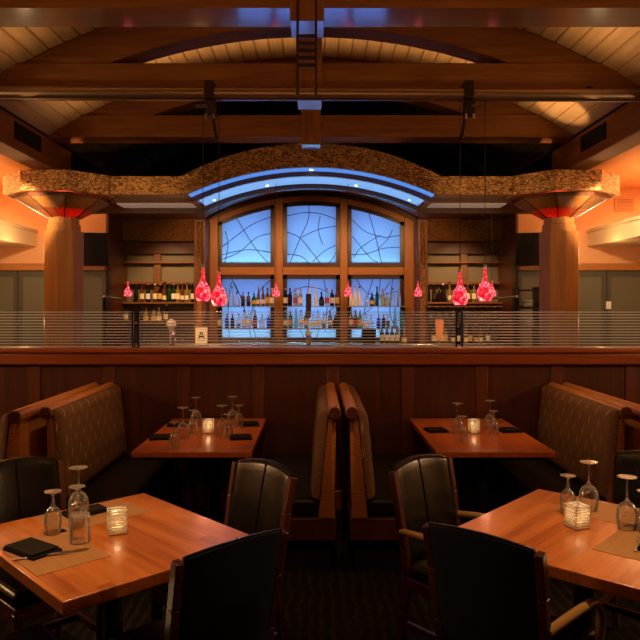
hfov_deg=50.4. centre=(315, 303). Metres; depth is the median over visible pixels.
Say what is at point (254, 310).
liquor bottle
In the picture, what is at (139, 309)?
liquor bottle
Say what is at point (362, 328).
monitor
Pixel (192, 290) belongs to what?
liquor bottle
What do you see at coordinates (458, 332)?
liquor bottle
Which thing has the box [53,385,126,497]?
cushion
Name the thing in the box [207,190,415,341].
window
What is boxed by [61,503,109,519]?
folded napkin
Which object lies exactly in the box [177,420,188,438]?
bowl
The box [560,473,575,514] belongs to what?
water goblet
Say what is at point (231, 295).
liquor bottle
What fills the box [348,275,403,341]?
window
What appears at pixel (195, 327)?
letter sign
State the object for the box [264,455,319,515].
seat cushion
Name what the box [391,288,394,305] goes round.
liquor bottle
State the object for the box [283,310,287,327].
liquor bottle
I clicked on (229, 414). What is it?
water goblet
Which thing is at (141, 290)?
liquor bottle
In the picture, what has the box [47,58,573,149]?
roof truss
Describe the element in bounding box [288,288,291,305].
liquor bottle
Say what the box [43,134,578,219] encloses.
wall
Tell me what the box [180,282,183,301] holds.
liquor bottle
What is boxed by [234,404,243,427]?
water goblet
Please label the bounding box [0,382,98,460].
bench
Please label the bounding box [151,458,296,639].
dining chair
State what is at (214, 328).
glass shelf
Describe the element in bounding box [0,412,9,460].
cushion
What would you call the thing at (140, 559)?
dining table
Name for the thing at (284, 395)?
wall partition
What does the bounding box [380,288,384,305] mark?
liquor bottle
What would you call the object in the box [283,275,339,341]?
window
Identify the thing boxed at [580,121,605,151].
wall vent
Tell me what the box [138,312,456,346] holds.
glass screen
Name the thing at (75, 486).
water goblet
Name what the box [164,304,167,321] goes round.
liquor bottle
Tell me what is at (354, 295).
liquor bottle
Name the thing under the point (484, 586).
dining chair
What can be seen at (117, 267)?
wall
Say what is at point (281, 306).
glass shelf
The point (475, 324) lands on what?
liquor bottle
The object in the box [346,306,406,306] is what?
glass shelf
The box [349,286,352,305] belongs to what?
liquor bottle
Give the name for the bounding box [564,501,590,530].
votive holder
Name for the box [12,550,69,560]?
fork
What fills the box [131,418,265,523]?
table
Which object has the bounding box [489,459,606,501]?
seat cushion
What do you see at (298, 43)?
post
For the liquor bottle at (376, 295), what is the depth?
11.78 m
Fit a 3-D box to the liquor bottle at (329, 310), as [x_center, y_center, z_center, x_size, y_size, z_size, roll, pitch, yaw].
[0.243,0.260,11.799,0.077,0.312,0.077,0,0,0]
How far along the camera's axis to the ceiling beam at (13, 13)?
4.64 m
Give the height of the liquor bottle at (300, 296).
0.312 m
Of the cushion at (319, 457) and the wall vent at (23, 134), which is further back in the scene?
the wall vent at (23, 134)
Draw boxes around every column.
[14,192,111,345]
[512,192,608,345]
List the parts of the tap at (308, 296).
tap handle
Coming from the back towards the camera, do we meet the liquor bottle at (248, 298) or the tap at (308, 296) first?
the liquor bottle at (248, 298)
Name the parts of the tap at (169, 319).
tap handle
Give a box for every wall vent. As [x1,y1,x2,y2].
[14,121,40,151]
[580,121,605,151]
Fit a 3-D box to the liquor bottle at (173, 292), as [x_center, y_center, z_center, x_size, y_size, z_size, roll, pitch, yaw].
[-2.435,-0.191,11.619,0.077,0.312,0.077,0,0,0]
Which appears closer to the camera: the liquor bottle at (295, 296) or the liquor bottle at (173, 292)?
the liquor bottle at (173, 292)
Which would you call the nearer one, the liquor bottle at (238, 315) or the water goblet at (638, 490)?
the water goblet at (638, 490)
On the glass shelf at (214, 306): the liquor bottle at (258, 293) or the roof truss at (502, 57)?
the liquor bottle at (258, 293)
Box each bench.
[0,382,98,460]
[39,382,174,508]
[264,382,340,566]
[338,382,416,566]
[489,382,632,506]
[562,382,639,450]
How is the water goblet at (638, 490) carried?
on the placemat at (623, 542)
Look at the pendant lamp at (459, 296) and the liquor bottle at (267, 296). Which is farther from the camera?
the liquor bottle at (267, 296)
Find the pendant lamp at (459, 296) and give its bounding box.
[452,268,467,304]
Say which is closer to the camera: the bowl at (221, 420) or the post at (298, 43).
the post at (298, 43)
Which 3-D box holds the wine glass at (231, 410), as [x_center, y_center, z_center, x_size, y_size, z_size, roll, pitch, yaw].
[-0.637,0.812,5.190,0.086,0.216,0.086,0,0,0]
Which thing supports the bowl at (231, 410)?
on the wine glass at (231, 410)
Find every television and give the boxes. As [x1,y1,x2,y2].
[84,233,108,265]
[516,233,538,265]
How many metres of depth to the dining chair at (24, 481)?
3.20 m
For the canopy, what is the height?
2.074 m
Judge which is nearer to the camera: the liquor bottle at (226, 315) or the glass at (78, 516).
the glass at (78, 516)
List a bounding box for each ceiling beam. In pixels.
[0,0,639,37]
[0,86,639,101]
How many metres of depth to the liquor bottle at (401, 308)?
11.78 m
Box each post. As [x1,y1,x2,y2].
[103,295,121,345]
[296,0,316,95]
[492,295,517,345]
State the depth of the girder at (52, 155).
7.76 m
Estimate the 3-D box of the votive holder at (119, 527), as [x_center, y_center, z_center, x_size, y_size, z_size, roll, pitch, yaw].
[-0.800,0.871,2.735,0.074,0.098,0.074,0,0,-22]
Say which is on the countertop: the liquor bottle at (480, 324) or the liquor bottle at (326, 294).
the liquor bottle at (480, 324)
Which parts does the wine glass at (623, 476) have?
stem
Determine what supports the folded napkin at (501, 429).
on the table at (483, 447)
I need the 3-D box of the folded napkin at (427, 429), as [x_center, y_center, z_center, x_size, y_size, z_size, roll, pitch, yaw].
[0.870,0.911,4.920,0.150,0.018,0.150,0,0,-8]
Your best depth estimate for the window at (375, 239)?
12.03 m
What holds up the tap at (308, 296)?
on the countertop
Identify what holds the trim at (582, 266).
attached to the wall at (604, 213)
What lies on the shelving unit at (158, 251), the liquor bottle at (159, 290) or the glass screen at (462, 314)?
the liquor bottle at (159, 290)
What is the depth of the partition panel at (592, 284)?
10.62 m
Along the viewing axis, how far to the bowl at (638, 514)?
2.73 m
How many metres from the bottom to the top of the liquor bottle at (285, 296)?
0.312 m
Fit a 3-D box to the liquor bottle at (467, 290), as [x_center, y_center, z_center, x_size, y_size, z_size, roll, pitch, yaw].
[2.597,-0.191,11.619,0.077,0.312,0.077,0,0,0]
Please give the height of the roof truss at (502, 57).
1.045 m
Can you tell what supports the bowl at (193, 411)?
on the wine glass at (195, 398)
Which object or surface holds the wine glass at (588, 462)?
on the placemat at (606, 512)
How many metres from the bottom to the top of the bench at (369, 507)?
1.040 m
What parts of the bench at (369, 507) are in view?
rail, panel, seat rail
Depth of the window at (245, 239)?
12.03 m
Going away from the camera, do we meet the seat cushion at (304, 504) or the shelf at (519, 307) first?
the seat cushion at (304, 504)
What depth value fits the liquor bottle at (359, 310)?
11.77 m
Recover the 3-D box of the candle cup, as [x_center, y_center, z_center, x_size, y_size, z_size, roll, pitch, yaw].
[1.344,0.380,7.400,0.090,0.420,0.090,0,0,0]
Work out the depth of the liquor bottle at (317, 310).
11.77 m
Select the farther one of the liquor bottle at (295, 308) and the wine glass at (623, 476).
the liquor bottle at (295, 308)
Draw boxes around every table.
[0,493,248,639]
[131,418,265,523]
[409,418,555,523]
[459,489,639,628]
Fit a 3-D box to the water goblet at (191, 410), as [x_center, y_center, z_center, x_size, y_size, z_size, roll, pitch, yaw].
[-0.870,0.835,4.810,0.068,0.171,0.068,0,0,0]
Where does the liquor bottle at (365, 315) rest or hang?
on the glass shelf at (347, 328)
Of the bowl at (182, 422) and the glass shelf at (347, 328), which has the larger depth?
the glass shelf at (347, 328)
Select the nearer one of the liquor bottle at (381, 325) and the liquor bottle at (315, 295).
the liquor bottle at (381, 325)
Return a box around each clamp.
[195,80,217,139]
[460,80,482,139]
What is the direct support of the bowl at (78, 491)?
on the wine glass at (77, 467)
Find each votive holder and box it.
[107,506,127,535]
[202,418,213,432]
[468,419,479,433]
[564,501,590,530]
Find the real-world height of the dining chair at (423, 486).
0.932 m
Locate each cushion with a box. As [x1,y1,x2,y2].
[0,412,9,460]
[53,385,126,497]
[66,455,174,508]
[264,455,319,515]
[311,385,327,499]
[348,385,374,499]
[365,455,408,515]
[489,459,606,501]
[537,385,618,498]
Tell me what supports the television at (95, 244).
attached to the wall at (11, 210)
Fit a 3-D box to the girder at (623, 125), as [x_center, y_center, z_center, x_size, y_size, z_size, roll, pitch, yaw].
[3.220,-1.820,3.200,0.280,0.340,11.400,0,0,0]
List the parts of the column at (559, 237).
mica panel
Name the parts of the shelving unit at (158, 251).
copper panel, rail, rail, rail, panel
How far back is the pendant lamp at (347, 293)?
9.39 m
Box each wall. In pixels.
[0,188,108,345]
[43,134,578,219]
[107,214,126,345]
[498,214,516,345]
[516,188,639,286]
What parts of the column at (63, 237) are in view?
mica panel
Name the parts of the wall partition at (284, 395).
rail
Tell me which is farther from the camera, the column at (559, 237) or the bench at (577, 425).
the column at (559, 237)
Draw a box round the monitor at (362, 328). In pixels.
[362,328,375,342]
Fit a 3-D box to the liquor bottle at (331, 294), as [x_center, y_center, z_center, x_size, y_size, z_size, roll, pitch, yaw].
[0.278,-0.121,11.799,0.077,0.312,0.077,0,0,0]
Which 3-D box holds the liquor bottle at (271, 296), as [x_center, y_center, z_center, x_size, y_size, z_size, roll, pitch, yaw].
[-0.763,-0.121,11.799,0.077,0.312,0.077,0,0,0]
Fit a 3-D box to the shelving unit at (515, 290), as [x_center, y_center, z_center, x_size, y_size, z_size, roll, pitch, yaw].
[3.073,0.710,9.950,0.324,1.920,0.280,0,0,0]
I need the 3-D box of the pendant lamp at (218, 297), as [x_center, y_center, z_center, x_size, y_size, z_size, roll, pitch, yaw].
[-0.873,-0.923,6.120,0.140,1.874,0.140,0,0,0]
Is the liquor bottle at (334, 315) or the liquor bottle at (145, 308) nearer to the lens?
the liquor bottle at (145, 308)
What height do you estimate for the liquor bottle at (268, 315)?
0.247 m
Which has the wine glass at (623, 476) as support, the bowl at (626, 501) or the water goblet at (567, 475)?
the bowl at (626, 501)
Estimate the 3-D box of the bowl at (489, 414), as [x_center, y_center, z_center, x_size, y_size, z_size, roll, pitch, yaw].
[1.274,0.857,4.980,0.086,0.127,0.086,0,0,0]
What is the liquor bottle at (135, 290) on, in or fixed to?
on the shelving unit at (158, 251)
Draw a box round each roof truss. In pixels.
[0,27,639,109]
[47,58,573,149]
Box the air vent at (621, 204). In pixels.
[615,198,633,210]
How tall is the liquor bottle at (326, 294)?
0.312 m
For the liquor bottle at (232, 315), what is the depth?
11.77 m
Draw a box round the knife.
[50,548,88,553]
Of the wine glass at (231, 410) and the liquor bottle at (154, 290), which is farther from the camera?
the liquor bottle at (154, 290)
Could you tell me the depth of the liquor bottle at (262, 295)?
11.78 m
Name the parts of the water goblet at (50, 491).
stem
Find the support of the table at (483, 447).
on the floor
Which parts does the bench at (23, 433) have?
panel, rail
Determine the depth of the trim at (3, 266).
10.56 m
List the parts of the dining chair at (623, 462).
leg, backrest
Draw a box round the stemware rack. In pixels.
[426,305,502,307]
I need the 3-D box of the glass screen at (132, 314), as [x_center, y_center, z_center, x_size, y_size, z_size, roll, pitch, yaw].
[-2.775,0.207,5.585,2.554,0.290,0.024,0,0,0]
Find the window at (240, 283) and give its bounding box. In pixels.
[218,275,273,341]
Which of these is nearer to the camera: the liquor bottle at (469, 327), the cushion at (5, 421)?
the cushion at (5, 421)
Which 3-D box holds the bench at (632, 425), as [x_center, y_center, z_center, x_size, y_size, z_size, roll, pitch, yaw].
[2.263,1.150,4.750,0.570,1.040,1.471,0,0,0]
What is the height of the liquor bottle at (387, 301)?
0.247 m
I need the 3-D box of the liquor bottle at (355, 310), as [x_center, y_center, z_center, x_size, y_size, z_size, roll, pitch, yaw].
[0.685,0.260,11.799,0.077,0.312,0.077,0,0,0]
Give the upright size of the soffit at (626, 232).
0.270 m
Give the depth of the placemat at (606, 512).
3.00 m
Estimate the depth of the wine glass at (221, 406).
4.72 m
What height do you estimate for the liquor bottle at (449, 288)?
0.342 m
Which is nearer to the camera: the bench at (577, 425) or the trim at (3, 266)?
the bench at (577, 425)
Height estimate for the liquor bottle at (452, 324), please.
0.342 m
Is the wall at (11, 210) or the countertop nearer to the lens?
the wall at (11, 210)
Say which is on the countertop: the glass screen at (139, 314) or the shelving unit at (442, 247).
the shelving unit at (442, 247)
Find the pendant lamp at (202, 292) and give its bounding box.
[195,264,210,300]
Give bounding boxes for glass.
[68,465,88,519]
[69,512,90,543]
[177,406,188,438]
[190,397,201,426]
[216,405,227,436]
[227,396,237,424]
[451,402,463,433]
[484,400,495,429]
[578,460,598,511]
[616,474,637,530]
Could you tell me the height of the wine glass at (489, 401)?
0.216 m
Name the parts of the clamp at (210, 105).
arm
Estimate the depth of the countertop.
11.33 m
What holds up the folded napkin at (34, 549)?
on the placemat at (51, 563)
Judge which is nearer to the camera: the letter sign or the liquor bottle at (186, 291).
the letter sign
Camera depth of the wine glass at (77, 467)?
2.92 m
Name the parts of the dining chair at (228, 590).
seat, leg, backrest, leg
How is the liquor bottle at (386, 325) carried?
on the countertop
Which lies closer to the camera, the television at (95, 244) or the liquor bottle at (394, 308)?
the television at (95, 244)
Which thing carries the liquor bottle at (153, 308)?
on the shelving unit at (158, 251)
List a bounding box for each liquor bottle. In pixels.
[124,304,127,321]
[134,284,137,301]
[137,304,141,321]
[140,284,143,301]
[143,308,148,321]
[146,284,149,301]
[151,308,155,321]
[153,284,156,301]
[156,308,161,321]
[158,284,161,301]
[162,282,165,301]
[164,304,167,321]
[167,284,170,301]
[171,284,175,301]
[176,284,179,301]
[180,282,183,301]
[185,282,188,301]
[191,284,193,301]
[217,310,221,327]
[225,288,227,305]
[225,315,228,327]
[230,286,233,305]
[230,315,234,327]
[234,292,239,305]
[236,315,240,327]
[241,292,244,305]
[242,310,245,327]
[246,292,250,305]
[247,310,250,327]
[251,292,256,305]
[253,310,256,327]
[257,286,259,305]
[259,315,264,327]
[261,286,264,305]
[265,288,269,305]
[266,315,270,327]
[270,288,273,305]
[283,288,287,305]
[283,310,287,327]
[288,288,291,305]
[288,310,292,327]
[293,288,297,305]
[294,308,297,327]
[298,288,302,305]
[299,310,302,327]
[304,310,307,327]
[310,315,315,327]
[314,286,317,305]
[316,310,319,327]
[319,292,323,305]
[325,288,328,305]
[328,310,331,327]
[330,288,333,305]
[332,315,337,327]
[335,288,338,305]
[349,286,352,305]
[349,310,352,327]
[353,286,356,305]
[353,310,357,327]
[358,286,360,305]
[358,310,361,327]
[363,292,368,305]
[363,315,368,327]
[369,292,374,305]
[369,315,373,327]
[375,286,378,305]
[376,315,380,327]
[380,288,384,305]
[380,325,383,342]
[381,315,385,327]
[385,292,389,305]
[385,325,388,342]
[390,325,393,342]
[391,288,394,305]
[393,308,396,327]
[395,325,398,342]
[397,286,400,305]
[400,308,403,327]
[401,330,406,342]
[428,284,429,301]
[431,327,435,342]
[432,284,435,301]
[436,288,441,301]
[441,284,444,301]
[444,327,447,342]
[448,282,451,301]
[451,324,454,342]
[457,326,459,343]
[464,324,467,342]
[466,284,469,301]
[468,327,471,342]
[472,284,475,301]
[474,324,477,342]
[479,324,482,342]
[486,327,489,342]
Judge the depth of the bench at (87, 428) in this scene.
4.65 m
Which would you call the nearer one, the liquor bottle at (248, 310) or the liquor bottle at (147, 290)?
the liquor bottle at (147, 290)
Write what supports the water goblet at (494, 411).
on the table at (483, 447)
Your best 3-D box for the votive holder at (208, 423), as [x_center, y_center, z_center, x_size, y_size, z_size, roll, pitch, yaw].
[-0.770,0.871,4.860,0.074,0.098,0.074,0,0,0]
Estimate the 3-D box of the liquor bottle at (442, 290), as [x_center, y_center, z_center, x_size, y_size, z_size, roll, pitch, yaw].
[2.170,-0.191,11.620,0.076,0.312,0.075,0,0,0]
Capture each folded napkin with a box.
[3,537,61,560]
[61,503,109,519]
[149,433,172,440]
[167,421,187,426]
[230,433,251,440]
[239,421,258,426]
[423,427,449,432]
[495,427,522,432]
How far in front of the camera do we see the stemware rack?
11.32 m
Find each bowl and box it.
[68,489,88,519]
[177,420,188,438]
[188,419,197,434]
[190,411,201,426]
[216,418,227,436]
[223,423,232,439]
[227,409,237,424]
[234,413,243,427]
[451,416,463,433]
[484,412,495,429]
[560,486,575,514]
[578,482,598,511]
[616,498,637,530]
[637,509,639,532]
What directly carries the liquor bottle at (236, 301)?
on the glass shelf at (214, 306)
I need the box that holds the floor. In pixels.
[0,511,639,639]
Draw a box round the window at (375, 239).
[348,205,403,266]
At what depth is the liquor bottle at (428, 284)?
11.59 m
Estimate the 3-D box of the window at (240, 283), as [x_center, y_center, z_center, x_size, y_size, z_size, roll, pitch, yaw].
[-1.231,0.079,12.023,0.997,1.182,0.055,0,0,0]
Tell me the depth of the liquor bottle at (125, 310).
11.59 m
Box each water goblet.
[44,489,61,535]
[68,484,85,529]
[169,421,179,448]
[188,409,197,434]
[223,413,232,439]
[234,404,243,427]
[457,415,467,441]
[489,410,498,435]
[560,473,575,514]
[637,489,639,532]
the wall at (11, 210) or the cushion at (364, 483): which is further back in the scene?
the wall at (11, 210)
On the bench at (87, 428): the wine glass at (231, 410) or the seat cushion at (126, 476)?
the seat cushion at (126, 476)
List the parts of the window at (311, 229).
post, rail, post, rail, head moulding, post, rail, post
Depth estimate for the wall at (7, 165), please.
8.95 m
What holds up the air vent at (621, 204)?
in the wall at (604, 213)
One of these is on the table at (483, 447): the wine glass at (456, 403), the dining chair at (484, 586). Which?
the wine glass at (456, 403)
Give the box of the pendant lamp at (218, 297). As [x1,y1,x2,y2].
[211,268,226,305]
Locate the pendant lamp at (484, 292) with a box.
[477,264,492,300]
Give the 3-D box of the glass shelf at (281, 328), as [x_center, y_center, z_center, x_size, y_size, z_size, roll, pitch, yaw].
[-0.079,0.424,11.846,1.046,0.016,0.288,0,0,0]
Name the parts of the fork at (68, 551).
handle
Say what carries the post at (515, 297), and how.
on the floor
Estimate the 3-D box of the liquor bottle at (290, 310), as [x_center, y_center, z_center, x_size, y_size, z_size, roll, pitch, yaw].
[-0.443,0.260,11.799,0.077,0.312,0.077,0,0,0]
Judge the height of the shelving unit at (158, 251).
2.105 m
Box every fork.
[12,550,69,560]
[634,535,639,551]
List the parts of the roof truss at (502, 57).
king post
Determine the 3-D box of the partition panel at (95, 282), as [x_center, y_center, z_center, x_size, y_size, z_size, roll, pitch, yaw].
[-3.615,0.570,10.630,0.670,2.160,0.050,0,0,0]
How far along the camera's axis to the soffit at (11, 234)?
10.00 m
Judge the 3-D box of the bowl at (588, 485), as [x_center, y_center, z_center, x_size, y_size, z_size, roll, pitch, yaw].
[1.215,0.855,3.030,0.086,0.127,0.086,0,0,0]
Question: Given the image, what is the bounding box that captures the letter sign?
[195,327,207,342]
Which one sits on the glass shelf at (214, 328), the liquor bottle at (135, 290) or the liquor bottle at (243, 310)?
the liquor bottle at (243, 310)
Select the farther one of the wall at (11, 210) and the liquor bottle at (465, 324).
the liquor bottle at (465, 324)
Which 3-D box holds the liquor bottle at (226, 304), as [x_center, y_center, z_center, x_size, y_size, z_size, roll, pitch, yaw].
[-1.562,-0.121,11.799,0.077,0.312,0.077,0,0,0]
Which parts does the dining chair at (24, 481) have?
leg, seat, seat frame, backrest, leg, leg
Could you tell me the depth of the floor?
3.77 m
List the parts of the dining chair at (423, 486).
leg, armrest, seat, seat frame, backrest, leg, armrest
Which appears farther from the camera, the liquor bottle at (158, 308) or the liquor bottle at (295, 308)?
the liquor bottle at (295, 308)
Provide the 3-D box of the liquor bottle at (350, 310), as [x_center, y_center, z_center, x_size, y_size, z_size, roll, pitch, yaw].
[0.607,0.260,11.799,0.077,0.312,0.077,0,0,0]
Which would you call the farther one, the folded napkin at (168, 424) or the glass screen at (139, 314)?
the glass screen at (139, 314)
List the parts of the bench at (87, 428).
panel, rail, seat rail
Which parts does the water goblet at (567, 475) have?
stem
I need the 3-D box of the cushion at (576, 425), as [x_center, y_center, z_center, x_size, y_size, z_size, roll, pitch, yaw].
[1.812,0.927,4.832,0.110,0.555,1.295,0,0,0]
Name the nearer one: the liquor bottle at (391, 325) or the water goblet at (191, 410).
the water goblet at (191, 410)
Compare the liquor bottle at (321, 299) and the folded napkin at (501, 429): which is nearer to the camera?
the folded napkin at (501, 429)
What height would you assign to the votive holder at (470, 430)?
0.098 m
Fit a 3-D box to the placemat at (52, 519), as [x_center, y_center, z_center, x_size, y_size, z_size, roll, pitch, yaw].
[-0.974,0.919,2.965,0.410,0.002,0.270,0,0,-44]
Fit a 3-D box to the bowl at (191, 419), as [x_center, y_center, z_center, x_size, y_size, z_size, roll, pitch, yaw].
[-0.870,0.858,4.810,0.068,0.124,0.068,0,0,0]
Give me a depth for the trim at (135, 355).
5.46 m
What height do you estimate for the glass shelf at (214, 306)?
0.016 m
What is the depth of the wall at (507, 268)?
11.22 m
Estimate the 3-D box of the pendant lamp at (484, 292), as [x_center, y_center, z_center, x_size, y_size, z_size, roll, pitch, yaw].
[1.521,-0.944,6.120,0.140,1.833,0.140,0,0,0]
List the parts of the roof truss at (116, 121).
king post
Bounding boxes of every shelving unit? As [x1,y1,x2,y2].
[122,219,208,342]
[414,219,502,342]
[512,287,538,345]
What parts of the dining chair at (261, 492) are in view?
leg, seat frame, seat, leg, backrest, leg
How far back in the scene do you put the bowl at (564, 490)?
2.98 m
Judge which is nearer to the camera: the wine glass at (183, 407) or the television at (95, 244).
the wine glass at (183, 407)
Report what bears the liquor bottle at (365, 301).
on the glass shelf at (346, 306)
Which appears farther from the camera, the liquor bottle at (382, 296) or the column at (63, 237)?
the liquor bottle at (382, 296)
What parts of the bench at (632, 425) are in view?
rail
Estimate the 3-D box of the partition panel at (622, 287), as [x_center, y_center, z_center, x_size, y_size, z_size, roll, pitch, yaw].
[4.875,0.570,10.630,0.670,2.160,0.050,0,0,0]
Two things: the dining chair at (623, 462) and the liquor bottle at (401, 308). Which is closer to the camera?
the dining chair at (623, 462)
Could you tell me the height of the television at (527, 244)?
0.500 m
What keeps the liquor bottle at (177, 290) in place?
on the shelving unit at (158, 251)
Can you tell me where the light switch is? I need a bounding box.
[606,301,610,308]
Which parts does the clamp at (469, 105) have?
arm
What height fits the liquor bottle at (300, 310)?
0.312 m
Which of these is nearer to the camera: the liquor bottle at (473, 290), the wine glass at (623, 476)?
the wine glass at (623, 476)
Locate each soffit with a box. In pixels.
[0,220,37,246]
[586,215,639,246]
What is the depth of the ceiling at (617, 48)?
7.98 m
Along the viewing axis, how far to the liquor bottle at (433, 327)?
11.39 m
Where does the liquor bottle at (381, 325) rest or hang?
on the countertop
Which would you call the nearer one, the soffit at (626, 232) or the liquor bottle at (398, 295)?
the soffit at (626, 232)
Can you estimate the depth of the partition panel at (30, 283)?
10.62 m
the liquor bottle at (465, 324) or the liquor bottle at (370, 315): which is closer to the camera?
the liquor bottle at (465, 324)
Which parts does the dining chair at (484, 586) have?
leg, backrest, leg, seat, armrest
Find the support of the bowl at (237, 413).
on the water goblet at (236, 404)
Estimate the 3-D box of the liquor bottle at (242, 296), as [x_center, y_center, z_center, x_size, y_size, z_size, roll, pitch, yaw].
[-1.267,-0.089,11.799,0.066,0.247,0.069,0,0,0]
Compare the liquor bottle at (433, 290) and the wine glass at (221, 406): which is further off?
the liquor bottle at (433, 290)
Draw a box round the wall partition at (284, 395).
[0,365,639,510]
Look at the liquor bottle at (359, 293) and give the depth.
11.77 m
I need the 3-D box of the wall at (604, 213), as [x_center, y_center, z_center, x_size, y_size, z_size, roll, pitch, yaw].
[4.200,-0.070,10.685,2.080,3.480,0.130,0,0,0]
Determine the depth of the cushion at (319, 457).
4.19 m
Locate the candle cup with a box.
[435,321,443,345]
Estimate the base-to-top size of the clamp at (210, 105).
0.534 m
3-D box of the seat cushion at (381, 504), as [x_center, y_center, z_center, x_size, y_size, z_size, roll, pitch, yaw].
[0.528,1.268,4.853,0.445,0.115,1.265,0,0,0]
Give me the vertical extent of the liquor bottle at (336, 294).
0.312 m
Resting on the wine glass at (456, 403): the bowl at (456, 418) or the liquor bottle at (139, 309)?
the bowl at (456, 418)
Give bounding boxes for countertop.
[120,342,504,345]
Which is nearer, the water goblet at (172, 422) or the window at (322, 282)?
the water goblet at (172, 422)
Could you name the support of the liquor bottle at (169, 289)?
on the shelving unit at (158, 251)
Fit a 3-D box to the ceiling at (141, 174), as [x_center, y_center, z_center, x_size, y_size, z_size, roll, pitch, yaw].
[-0.050,-2.140,11.965,6.700,0.080,1.070,0,0,0]
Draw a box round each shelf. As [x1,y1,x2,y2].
[214,306,275,306]
[214,328,274,328]
[281,306,341,306]
[281,328,341,328]
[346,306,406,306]
[347,328,406,328]
[519,289,538,290]
[519,307,538,308]
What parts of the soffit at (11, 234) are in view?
moulding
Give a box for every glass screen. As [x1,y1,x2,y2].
[0,312,133,346]
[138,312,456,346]
[461,312,639,346]
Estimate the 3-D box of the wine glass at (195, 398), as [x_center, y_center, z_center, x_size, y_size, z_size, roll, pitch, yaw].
[-0.907,0.812,5.140,0.086,0.216,0.086,0,0,0]
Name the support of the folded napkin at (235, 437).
on the table at (200, 447)
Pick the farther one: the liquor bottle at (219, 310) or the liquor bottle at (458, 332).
the liquor bottle at (219, 310)
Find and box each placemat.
[0,529,110,575]
[34,499,149,532]
[552,497,639,527]
[592,524,639,560]
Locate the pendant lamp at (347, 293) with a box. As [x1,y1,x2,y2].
[344,281,351,296]
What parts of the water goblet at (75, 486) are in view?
stem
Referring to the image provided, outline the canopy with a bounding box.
[3,143,619,296]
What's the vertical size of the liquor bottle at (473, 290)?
0.312 m
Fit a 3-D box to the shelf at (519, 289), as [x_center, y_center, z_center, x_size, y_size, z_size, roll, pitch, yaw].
[3.073,-0.200,9.950,0.280,0.020,0.280,0,0,0]
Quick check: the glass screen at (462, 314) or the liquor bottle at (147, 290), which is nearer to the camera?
the glass screen at (462, 314)
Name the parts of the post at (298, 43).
rod, rod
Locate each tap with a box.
[166,319,175,345]
[305,294,311,345]
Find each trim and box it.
[0,263,106,270]
[0,346,639,364]
[517,263,639,270]
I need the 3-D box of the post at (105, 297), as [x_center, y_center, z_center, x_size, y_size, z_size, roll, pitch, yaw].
[-2.918,0.771,9.600,0.362,1.798,0.240,0,0,0]
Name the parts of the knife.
blade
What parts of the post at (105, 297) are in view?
rail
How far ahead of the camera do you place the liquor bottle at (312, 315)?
11.77 m
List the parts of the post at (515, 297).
rail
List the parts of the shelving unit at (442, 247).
panel, rail, rail, rail, copper panel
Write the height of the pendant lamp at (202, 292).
1.833 m
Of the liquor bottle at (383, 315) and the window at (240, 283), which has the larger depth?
the window at (240, 283)
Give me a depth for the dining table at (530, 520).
2.68 m
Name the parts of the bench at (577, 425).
seat rail, rail, panel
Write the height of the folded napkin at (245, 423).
0.018 m
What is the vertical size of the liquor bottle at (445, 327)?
0.312 m
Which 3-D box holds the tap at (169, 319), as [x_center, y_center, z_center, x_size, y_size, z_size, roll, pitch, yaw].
[-1.551,0.375,7.317,0.110,0.430,0.175,0,0,0]
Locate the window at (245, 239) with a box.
[218,205,273,266]
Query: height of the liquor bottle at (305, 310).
0.312 m
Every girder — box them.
[0,108,70,169]
[552,102,639,169]
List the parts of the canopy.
pendant lamp, bar canopy, moulding, pendant lamp, pendant lamp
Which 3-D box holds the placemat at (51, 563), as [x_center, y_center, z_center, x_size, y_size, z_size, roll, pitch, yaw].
[-0.987,0.919,2.538,0.270,0.002,0.410,0,0,-44]
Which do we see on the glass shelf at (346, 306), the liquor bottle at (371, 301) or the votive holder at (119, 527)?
the liquor bottle at (371, 301)
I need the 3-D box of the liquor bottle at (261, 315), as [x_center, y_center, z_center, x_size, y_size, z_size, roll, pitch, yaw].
[-0.937,0.292,11.800,0.094,0.247,0.093,0,0,0]
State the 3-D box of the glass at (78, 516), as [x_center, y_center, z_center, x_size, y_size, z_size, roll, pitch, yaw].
[-0.913,0.865,2.630,0.081,0.110,0.081,0,0,0]
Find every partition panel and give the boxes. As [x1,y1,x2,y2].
[0,271,17,345]
[18,271,43,345]
[84,271,106,345]
[518,271,538,345]
[579,271,605,345]
[606,271,639,345]
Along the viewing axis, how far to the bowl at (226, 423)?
4.63 m
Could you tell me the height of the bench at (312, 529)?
1.040 m
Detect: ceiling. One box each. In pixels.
[0,27,639,175]
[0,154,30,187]
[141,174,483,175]
[591,145,639,187]
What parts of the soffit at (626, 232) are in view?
moulding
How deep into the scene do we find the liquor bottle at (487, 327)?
11.38 m
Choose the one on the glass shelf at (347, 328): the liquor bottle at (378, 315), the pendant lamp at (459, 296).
the liquor bottle at (378, 315)
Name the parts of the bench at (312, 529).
seat rail, panel, rail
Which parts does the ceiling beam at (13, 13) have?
king post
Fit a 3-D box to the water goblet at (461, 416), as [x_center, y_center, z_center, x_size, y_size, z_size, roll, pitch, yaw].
[0.980,0.835,4.550,0.068,0.171,0.068,0,0,0]
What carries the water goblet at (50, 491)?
on the placemat at (51, 563)
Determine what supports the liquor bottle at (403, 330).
on the countertop
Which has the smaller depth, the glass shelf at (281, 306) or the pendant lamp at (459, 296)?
the pendant lamp at (459, 296)
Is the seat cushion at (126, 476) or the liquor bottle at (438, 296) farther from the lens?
the liquor bottle at (438, 296)
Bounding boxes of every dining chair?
[0,456,101,639]
[108,528,288,639]
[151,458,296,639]
[388,454,484,639]
[422,522,605,639]
[594,450,639,629]
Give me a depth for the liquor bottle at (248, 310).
11.77 m
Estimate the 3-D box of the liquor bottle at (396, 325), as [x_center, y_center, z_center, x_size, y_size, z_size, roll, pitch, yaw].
[1.376,0.519,11.549,0.077,0.312,0.077,0,0,0]

